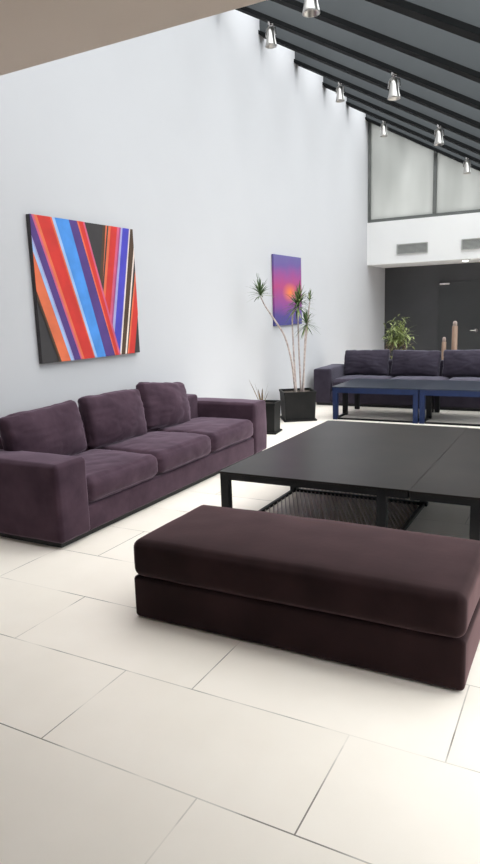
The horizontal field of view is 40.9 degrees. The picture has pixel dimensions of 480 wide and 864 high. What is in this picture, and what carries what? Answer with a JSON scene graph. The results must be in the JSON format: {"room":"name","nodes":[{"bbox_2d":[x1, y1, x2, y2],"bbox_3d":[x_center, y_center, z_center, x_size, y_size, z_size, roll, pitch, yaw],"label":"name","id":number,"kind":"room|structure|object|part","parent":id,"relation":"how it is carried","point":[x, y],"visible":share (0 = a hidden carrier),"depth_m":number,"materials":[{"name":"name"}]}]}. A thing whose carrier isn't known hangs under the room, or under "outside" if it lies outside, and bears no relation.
{"room":"lobby lounge","nodes":[
{"label":"lobby lounge","id":0,"kind":"room"},
{"bbox_2d":[0,0,265,75],"bbox_3d":[-1.407,-1.244,0.239,4.850,0.250,5.140,4,12,28],"label":"ceiling","id":1,"kind":"structure","parent":0,"point":[32,32],"depth_m":2.45,"materials":[{"name":"beige paint"}]},
{"bbox_2d":[0,9,384,417],"bbox_3d":[-0.890,-2.491,6.471,0.200,5.550,16.850,4,12,28],"label":"wall","id":2,"kind":"structure","parent":0,"point":[222,154],"depth_m":7.05,"materials":[{"name":"white paint"}]},
{"bbox_2d":[26,214,139,363],"bbox_3d":[-1.303,-1.221,5.579,0.043,1.145,1.285,4,12,28],"label":"painting","id":3,"kind":"object","parent":2,"relation":"attached to","point":[83,276],"visible":1,"depth_m":5.46,"materials":[{"name":"paint"}]},
{"bbox_2d":[272,254,301,325],"bbox_3d":[0.685,-2.031,9.251,0.030,0.970,0.970,4,12,28],"label":"painting","id":4,"kind":"object","parent":2,"relation":"attached to","point":[286,270],"visible":0.96,"depth_m":9.13,"materials":[{"name":"fabric"}]},
{"bbox_2d":[235,0,479,109],"bbox_3d":[1.831,-3.650,6.275,4.650,3.124,0.170,4,12,28],"label":"roof beam","id":5,"kind":"structure","parent":2,"relation":"attached to","point":[466,91],"depth_m":6.47,"materials":[{"name":"black metal"}]},
{"bbox_2d":[265,21,276,48],"bbox_3d":[0.333,-4.307,6.951,0.132,0.255,0.128,4,12,28],"label":"spotlight","id":6,"kind":"object","parent":5,"relation":"attached to","point":[271,43],"visible":0.98,"depth_m":6.92,"materials":[{"name":"silver metal"}]},
{"bbox_2d":[388,72,400,100],"bbox_3d":[1.550,-3.486,6.461,0.132,0.255,0.128,4,12,28],"label":"spotlight","id":7,"kind":"object","parent":5,"relation":"attached to","point":[394,94],"visible":0.98,"depth_m":6.43,"materials":[{"name":"silver metal"}]},
{"bbox_2d":[258,20,479,128],"bbox_3d":[2.356,-3.850,7.244,4.650,3.124,0.170,4,12,28],"label":"roof beam","id":8,"kind":"structure","parent":2,"relation":"attached to","point":[469,115],"depth_m":7.55,"materials":[{"name":"black metal"}]},
{"bbox_2d":[271,0,479,82],"bbox_3d":[1.305,-3.449,5.307,4.650,3.124,0.170,4,12,28],"label":"roof beam","id":9,"kind":"structure","parent":2,"relation":"attached to","point":[451,52],"depth_m":5.28,"materials":[{"name":"black metal"}]},
{"bbox_2d":[294,52,479,143],"bbox_3d":[2.881,-4.051,8.212,4.650,3.124,0.170,4,12,28],"label":"roof beam","id":10,"kind":"structure","parent":2,"relation":"attached to","point":[432,116],"depth_m":8.57,"materials":[{"name":"black metal"}]},
{"bbox_2d":[336,82,344,102],"bbox_3d":[1.384,-4.709,8.888,0.132,0.255,0.128,4,12,28],"label":"spotlight","id":11,"kind":"object","parent":10,"relation":"attached to","point":[340,96],"visible":0.98,"depth_m":8.86,"materials":[{"name":"silver metal"}]},
{"bbox_2d":[434,124,443,145],"bbox_3d":[2.601,-3.888,8.398,0.132,0.255,0.128,4,12,28],"label":"spotlight","id":12,"kind":"object","parent":10,"relation":"attached to","point":[439,141],"visible":0.98,"depth_m":8.37,"materials":[{"name":"silver metal"}]},
{"bbox_2d":[322,77,479,154],"bbox_3d":[3.407,-4.253,9.181,4.650,3.124,0.170,4,12,28],"label":"roof beam","id":13,"kind":"structure","parent":2,"relation":"attached to","point":[454,138],"depth_m":9.56,"materials":[{"name":"black metal"}]},
{"bbox_2d":[346,97,479,163],"bbox_3d":[3.932,-4.454,10.149,4.650,3.124,0.170,4,12,28],"label":"roof beam","id":14,"kind":"structure","parent":2,"relation":"attached to","point":[351,103],"depth_m":10.59,"materials":[{"name":"black metal"}]},
{"bbox_2d":[380,120,387,136],"bbox_3d":[2.426,-5.117,10.829,0.132,0.255,0.128,4,12,28],"label":"spotlight","id":15,"kind":"object","parent":14,"relation":"attached to","point":[384,129],"visible":1,"depth_m":10.80,"materials":[{"name":"silver metal"}]},
{"bbox_2d":[463,157,470,173],"bbox_3d":[3.652,-4.290,10.335,0.132,0.255,0.128,4,12,28],"label":"spotlight","id":16,"kind":"object","parent":14,"relation":"attached to","point":[467,165],"visible":1,"depth_m":10.30,"materials":[{"name":"silver metal"}]},
{"bbox_2d":[365,0,479,42],"bbox_3d":[0.780,-3.248,4.338,4.650,3.124,0.170,4,12,28],"label":"roof beam","id":17,"kind":"structure","parent":2,"relation":"attached to","point":[461,18],"depth_m":4.11,"materials":[{"name":"black metal"}]},
{"bbox_2d":[302,0,319,17],"bbox_3d":[0.499,-3.084,4.524,0.132,0.255,0.128,4,12,28],"label":"spotlight","id":18,"kind":"object","parent":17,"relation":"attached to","point":[311,8],"visible":1,"depth_m":4.51,"materials":[{"name":"silver metal"}]},
{"bbox_2d":[0,402,479,863],"bbox_3d":[1.346,0.449,5.868,5.050,0.150,16.850,4,12,28],"label":"floor","id":19,"kind":"structure","parent":0,"point":[127,737],"depth_m":2.34,"materials":[{"name":"beige tile"}]},
{"bbox_2d":[0,382,266,547],"bbox_3d":[-0.822,0.043,5.642,0.903,0.878,3.109,4,12,28],"label":"sofa","id":20,"kind":"object","parent":19,"relation":"on","point":[68,474],"visible":1,"depth_m":4.99,"materials":[{"name":"purple fabric"}]},
{"bbox_2d":[0,400,86,455],"bbox_3d":[-1.475,0.027,4.876,0.283,0.451,0.758,4,12,28],"label":"cushion","id":21,"kind":"object","parent":20,"relation":"on","point":[57,428],"depth_m":4.75,"materials":[{"name":"purple fabric"}]},
{"bbox_3d":[-1.478,0.424,4.458,0.885,0.548,0.310,4,12,28],"label":"armrest","id":22,"kind":"part","parent":20,"relation":"part of","materials":[{"name":"purple fabric"}]},
{"bbox_3d":[-1.119,0.115,5.817,0.225,0.624,2.554,4,12,28],"label":"backrest","id":23,"kind":"part","parent":20,"relation":"part of","materials":[{"name":"purple fabric"}]},
{"bbox_2d":[77,389,146,448],"bbox_3d":[-1.094,-0.125,5.587,0.283,0.454,0.750,4,12,28],"label":"cushion","id":24,"kind":"object","parent":20,"relation":"on","point":[110,420],"depth_m":5.41,"materials":[{"name":"purple fabric"}]},
{"bbox_2d":[72,449,157,501],"bbox_3d":[-1.127,0.316,4.897,0.711,0.231,0.837,4,12,28],"label":"seat cushion","id":25,"kind":"object","parent":20,"relation":"on","point":[112,475],"depth_m":4.77,"materials":[{"name":"purple fabric"}]},
{"bbox_2d":[100,431,210,473],"bbox_3d":[-0.733,0.165,5.618,0.708,0.228,0.836,4,12,28],"label":"seat cushion","id":26,"kind":"object","parent":20,"relation":"on","point":[178,452],"depth_m":5.45,"materials":[{"name":"purple fabric"}]},
{"bbox_2d":[136,382,190,429],"bbox_3d":[-0.731,-0.266,6.258,0.289,0.507,0.741,4,12,28],"label":"cushion","id":27,"kind":"object","parent":20,"relation":"on","point":[166,406],"depth_m":6.09,"materials":[{"name":"purple fabric"}]},
{"bbox_2d":[157,417,252,452],"bbox_3d":[-0.341,0.015,6.343,0.709,0.232,0.835,4,12,28],"label":"seat cushion","id":28,"kind":"object","parent":20,"relation":"on","point":[226,434],"depth_m":6.19,"materials":[{"name":"purple fabric"}]},
{"bbox_3d":[-0.164,-0.078,6.878,0.886,0.550,0.309,4,12,28],"label":"armrest","id":29,"kind":"part","parent":20,"relation":"part of","materials":[{"name":"purple fabric"}]},
{"bbox_2d":[251,384,281,434],"bbox_3d":[0.294,-0.319,7.966,0.385,0.650,0.290,2,11,20],"label":"potted plant","id":30,"kind":"object","parent":19,"relation":"on","point":[273,407],"visible":0.62,"depth_m":7.86,"materials":[{"name":"black plastic"}]},
{"bbox_3d":[0.343,-0.193,7.973,0.281,0.373,0.281,2,11,20],"label":"pot","id":31,"kind":"part","parent":30,"relation":"part of","materials":[{"name":"black plastic"}]},
{"bbox_2d":[249,273,318,421],"bbox_3d":[0.645,-1.069,8.382,0.729,1.945,1.348,4,12,28],"label":"dracaena","id":32,"kind":"object","parent":19,"relation":"on","point":[297,404],"visible":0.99,"depth_m":8.63,"materials":[{"name":"green plant"}]},
{"bbox_3d":[0.250,-1.771,7.894,0.349,0.359,0.377,4,12,28],"label":"crown","id":33,"kind":"part","parent":32,"relation":"part of","materials":[{"name":"green plant"}]},
{"bbox_3d":[0.570,-1.075,8.319,0.168,1.340,0.844,5,13,34],"label":"stem","id":34,"kind":"part","parent":32,"relation":"part of","materials":[{"name":"beige plant"}]},
{"bbox_3d":[0.751,-1.064,8.630,0.092,1.178,0.076,4,12,28],"label":"stem","id":35,"kind":"part","parent":32,"relation":"part of","materials":[{"name":"beige plant"}]},
{"bbox_3d":[0.782,-1.679,8.480,0.455,0.488,0.476,-4,11,-13],"label":"crown","id":36,"kind":"part","parent":32,"relation":"part of","materials":[{"name":"green plant"}]},
{"bbox_3d":[0.801,-1.106,8.644,0.044,1.253,0.129,0,11,9],"label":"stem","id":37,"kind":"part","parent":32,"relation":"part of","materials":[{"name":"beige plant"}]},
{"bbox_3d":[0.777,-1.793,8.467,0.379,0.396,0.375,4,12,28],"label":"crown","id":38,"kind":"part","parent":32,"relation":"part of","materials":[{"name":"green plant"}]},
{"bbox_3d":[0.864,-0.949,8.642,0.034,0.943,0.164,-5,11,-14],"label":"stem","id":39,"kind":"part","parent":32,"relation":"part of","materials":[{"name":"beige plant"}]},
{"bbox_3d":[0.877,-1.104,8.622,0.038,1.254,0.214,-8,12,-28],"label":"stem","id":40,"kind":"part","parent":32,"relation":"part of","materials":[{"name":"beige plant"}]},
{"bbox_3d":[0.879,-1.444,8.483,0.379,0.449,0.341,-1,11,7],"label":"crown","id":41,"kind":"part","parent":32,"relation":"part of","materials":[{"name":"green plant"}]},
{"bbox_3d":[0.895,-1.795,8.414,0.184,0.175,0.136,4,12,28],"label":"crown","id":42,"kind":"part","parent":32,"relation":"part of","materials":[{"name":"green plant"}]},
{"bbox_2d":[134,505,479,690],"bbox_3d":[0.320,0.708,3.119,1.594,0.425,0.687,4,12,28],"label":"ottoman bench","id":43,"kind":"object","parent":19,"relation":"on","point":[401,603],"visible":1,"depth_m":2.82,"materials":[{"name":"fabric"}]},
{"bbox_2d":[219,420,466,529],"bbox_3d":[0.911,0.333,4.941,1.265,0.450,2.080,4,12,28],"label":"coffee table","id":44,"kind":"object","parent":19,"relation":"on","point":[382,460],"visible":0.68,"depth_m":4.58,"materials":[{"name":"black laminate"}]},
{"bbox_3d":[-0.088,0.506,4.355,0.055,0.396,0.055,4,12,28],"label":"leg","id":45,"kind":"part","parent":44,"relation":"part of","materials":[{"name":"black metal"}]},
{"bbox_2d":[265,487,417,528],"bbox_3d":[0.861,0.540,5.011,1.051,0.006,1.988,4,12,28],"label":"slatted shelf","id":46,"kind":"object","parent":44,"relation":"attached to","point":[293,489],"depth_m":4.92,"materials":[{"name":"black metal"}]},
{"bbox_3d":[0.861,0.539,5.011,1.090,0.024,2.036,4,12,28],"label":"rail","id":47,"kind":"part","parent":44,"relation":"part of","materials":[{"name":"black metal"}]},
{"bbox_3d":[0.853,0.568,3.858,0.055,0.396,0.055,4,12,28],"label":"leg","id":48,"kind":"part","parent":44,"relation":"part of","materials":[{"name":"black metal"}]},
{"bbox_3d":[1.390,0.362,4.849,0.055,0.396,0.055,4,12,28],"label":"leg","id":49,"kind":"part","parent":44,"relation":"part of","materials":[{"name":"black metal"}]},
{"bbox_2d":[332,378,434,423],"bbox_3d":[1.998,-0.451,8.895,1.160,0.450,1.020,4,12,28],"label":"coffee table","id":50,"kind":"object","parent":19,"relation":"on","point":[358,386],"visible":0.8,"depth_m":8.64,"materials":[{"name":"blue laminate"}]},
{"bbox_3d":[1.302,-0.357,8.749,0.062,0.366,0.062,4,12,28],"label":"leg","id":51,"kind":"part","parent":50,"relation":"part of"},
{"bbox_3d":[1.490,-0.429,9.095,0.062,0.366,0.062,4,12,28],"label":"leg","id":52,"kind":"part","parent":50,"relation":"part of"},
{"bbox_3d":[1.743,-0.525,9.562,0.062,0.366,0.062,4,12,28],"label":"leg","id":53,"kind":"part","parent":50,"relation":"part of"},
{"bbox_3d":[1.868,-0.190,8.683,1.104,0.024,0.381,4,12,28],"label":"rail","id":54,"kind":"part","parent":50,"relation":"part of","materials":[{"name":"black metal"}]},
{"bbox_3d":[2.255,-0.294,8.245,0.062,0.366,0.062,4,12,28],"label":"leg","id":55,"kind":"part","parent":50,"relation":"part of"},
{"bbox_3d":[2.696,-0.463,9.058,0.062,0.366,0.062,4,12,28],"label":"leg","id":56,"kind":"part","parent":50,"relation":"part of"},
{"bbox_2d":[314,349,479,410],"bbox_3d":[2.706,-0.816,9.696,3.109,0.822,0.905,4,12,28],"label":"sofa","id":57,"kind":"object","parent":19,"relation":"on","point":[462,365],"visible":0.71,"depth_m":9.78,"materials":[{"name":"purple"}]},
{"bbox_3d":[1.476,-0.795,10.373,0.308,0.548,0.884,4,12,28],"label":"armrest","id":58,"kind":"part","parent":57,"relation":"part of","materials":[{"name":"fabric"}]},
{"bbox_2d":[332,375,393,385],"bbox_3d":[1.924,-0.757,10.023,0.837,0.230,0.708,4,12,28],"label":"seat cushion","id":59,"kind":"object","parent":57,"relation":"on","point":[336,379],"depth_m":9.91,"materials":[{"name":"fabric"}]},
{"bbox_2d":[344,349,389,375],"bbox_3d":[2.023,-1.106,10.275,0.739,0.421,0.288,4,12,28],"label":"cushion","id":60,"kind":"object","parent":57,"relation":"on","point":[356,362],"depth_m":10.15,"materials":[{"name":"fabric"}]},
{"bbox_3d":[2.867,-0.812,10.002,2.553,0.622,0.224,4,12,28],"label":"backrest","id":61,"kind":"part","parent":57,"relation":"part of","materials":[{"name":"fabric"}]},
{"bbox_2d":[391,350,440,375],"bbox_3d":[2.708,-1.058,9.915,0.752,0.415,0.284,4,12,28],"label":"cushion","id":62,"kind":"object","parent":57,"relation":"on","point":[403,362],"depth_m":9.80,"materials":[{"name":"fabric"}]},
{"bbox_2d":[391,376,448,379],"bbox_3d":[2.663,-0.708,9.631,0.837,0.233,0.712,4,12,28],"label":"seat cushion","id":63,"kind":"object","parent":57,"relation":"on","point":[392,377],"depth_m":9.57,"materials":[{"name":"fabric"}]},
{"bbox_2d":[442,349,479,376],"bbox_3d":[3.393,-1.016,9.556,0.738,0.415,0.292,4,12,28],"label":"cushion","id":64,"kind":"object","parent":57,"relation":"on","point":[455,363],"depth_m":9.50,"materials":[{"name":"fabric"}]},
{"bbox_2d":[449,377,479,380],"bbox_3d":[3.401,-0.661,9.239,0.835,0.230,0.711,4,12,28],"label":"seat cushion","id":65,"kind":"object","parent":57,"relation":"on","point":[450,378],"depth_m":9.22,"materials":[{"name":"fabric"}]},
{"bbox_2d":[383,314,414,358],"bbox_3d":[2.856,-1.441,11.557,0.631,1.349,0.678,-1,11,7],"label":"potted plant","id":66,"kind":"object","parent":19,"relation":"on","point":[399,337],"visible":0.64,"depth_m":11.42,"materials":[{"name":"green plant"}]},
{"bbox_2d":[441,337,445,359],"bbox_3d":[3.557,-1.191,11.238,0.103,0.930,0.103,4,12,28],"label":"wooden post","id":67,"kind":"object","parent":19,"relation":"on","point":[443,338],"visible":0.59,"depth_m":11.15,"materials":[{"name":"beige wood"}]},
{"bbox_2d":[409,428,479,540],"bbox_3d":[2.023,0.409,4.339,1.265,0.450,2.080,4,12,28],"label":"coffee table","id":68,"kind":"object","parent":19,"relation":"on","point":[454,478],"visible":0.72,"depth_m":3.88,"materials":[{"name":"black laminate"}]},
{"bbox_3d":[1.316,0.601,3.599,0.055,0.396,0.055,4,12,28],"label":"leg","id":69,"kind":"part","parent":68,"relation":"part of","materials":[{"name":"black metal"}]},
{"bbox_2d":[419,380,479,426],"bbox_3d":[3.023,-0.384,8.353,1.160,0.450,1.020,4,12,28],"label":"coffee table","id":70,"kind":"object","parent":19,"relation":"on","point":[437,388],"visible":1,"depth_m":8.18,"materials":[{"name":"blue laminate"}]},
{"bbox_3d":[2.327,-0.289,8.207,0.062,0.366,0.062,4,12,28],"label":"leg","id":71,"kind":"part","parent":70,"relation":"part of","materials":[{"name":"blue metal"}]},
{"bbox_3d":[2.515,-0.361,8.552,0.062,0.366,0.062,4,12,28],"label":"leg","id":72,"kind":"part","parent":70,"relation":"part of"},
{"bbox_3d":[2.768,-0.458,9.019,0.062,0.366,0.062,4,12,28],"label":"leg","id":73,"kind":"part","parent":70,"relation":"part of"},
{"bbox_3d":[2.893,-0.122,8.141,1.104,0.024,0.381,4,12,28],"label":"rail","id":74,"kind":"part","parent":70,"relation":"part of","materials":[{"name":"black metal"}]},
{"bbox_2d":[451,321,457,349],"bbox_3d":[3.707,-1.314,11.131,0.127,1.200,0.127,4,12,28],"label":"wooden post","id":75,"kind":"object","parent":19,"relation":"on","point":[454,327],"visible":0.52,"depth_m":11.03,"materials":[{"name":"beige wood"}]},
{"bbox_2d":[279,388,316,419],"bbox_3d":[0.794,-0.383,8.857,0.446,0.388,0.446,-3,11,-5],"label":"pot","id":76,"kind":"object","parent":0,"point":[296,403],"depth_m":8.66,"materials":[{"name":"black plastic"}]},
{"bbox_2d":[367,212,479,265],"bbox_3d":[4.558,-3.516,11.450,4.650,0.790,0.200,4,12,28],"label":"wall","id":77,"kind":"structure","parent":0,"point":[444,235],"depth_m":11.93,"materials":[{"name":"white paint"}]},
{"bbox_2d":[396,242,427,254],"bbox_3d":[3.227,-3.443,12.060,0.580,0.190,0.020,4,12,28],"label":"air vent","id":78,"kind":"object","parent":77,"relation":"in","point":[422,247],"visible":1,"depth_m":12.05,"materials":[{"name":"grey metal"}]},
{"bbox_2d":[365,114,479,170],"bbox_3d":[4.444,-4.649,11.092,4.650,3.124,0.170,4,12,28],"label":"roof beam","id":79,"kind":"structure","parent":77,"relation":"attached to","point":[427,144],"depth_m":11.54,"materials":[{"name":"black metal"}]},
{"bbox_2d":[461,238,479,249],"bbox_3d":[4.269,-3.375,11.509,0.580,0.190,0.020,4,12,28],"label":"air vent","id":80,"kind":"object","parent":77,"relation":"in","point":[473,243],"visible":1,"depth_m":11.57,"materials":[{"name":"grey metal"}]},
{"bbox_2d":[375,259,479,267],"bbox_3d":[4.869,-3.341,12.058,4.650,0.200,1.080,4,12,28],"label":"ceiling","id":81,"kind":"structure","parent":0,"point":[471,260],"depth_m":12.68,"materials":[{"name":"white paint"}]},
{"bbox_2d":[384,262,479,358],"bbox_3d":[5.207,-2.337,12.823,4.650,2.480,0.200,4,12,28],"label":"wall","id":82,"kind":"structure","parent":0,"point":[412,292],"depth_m":13.45,"materials":[{"name":"grey paint"}]},
{"bbox_2d":[438,280,479,352],"bbox_3d":[4.515,-2.079,13.067,0.970,1.930,0.120,4,12,28],"label":"door","id":83,"kind":"structure","parent":82,"relation":"in","point":[459,301],"depth_m":13.06,"materials":[{"name":"grey paint"}]},
{"bbox_3d":[4.514,-4.805,11.206,4.650,3.144,0.160,4,12,28],"label":"wall","id":84,"kind":"structure","parent":0,"visible":0},
{"bbox_2d":[368,122,434,222],"bbox_3d":[3.007,-4.958,11.980,1.250,1.950,0.100,4,12,28],"label":"window","id":85,"kind":"structure","parent":84,"relation":"in","point":[401,171],"depth_m":12.04,"materials":[{"name":"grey glass"}]},
{"bbox_2d":[434,152,479,216],"bbox_3d":[4.122,-4.542,11.462,1.250,1.250,0.100,4,12,28],"label":"window","id":86,"kind":"structure","parent":84,"relation":"in","point":[456,192],"depth_m":11.61,"materials":[{"name":"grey glass"}]}
]}

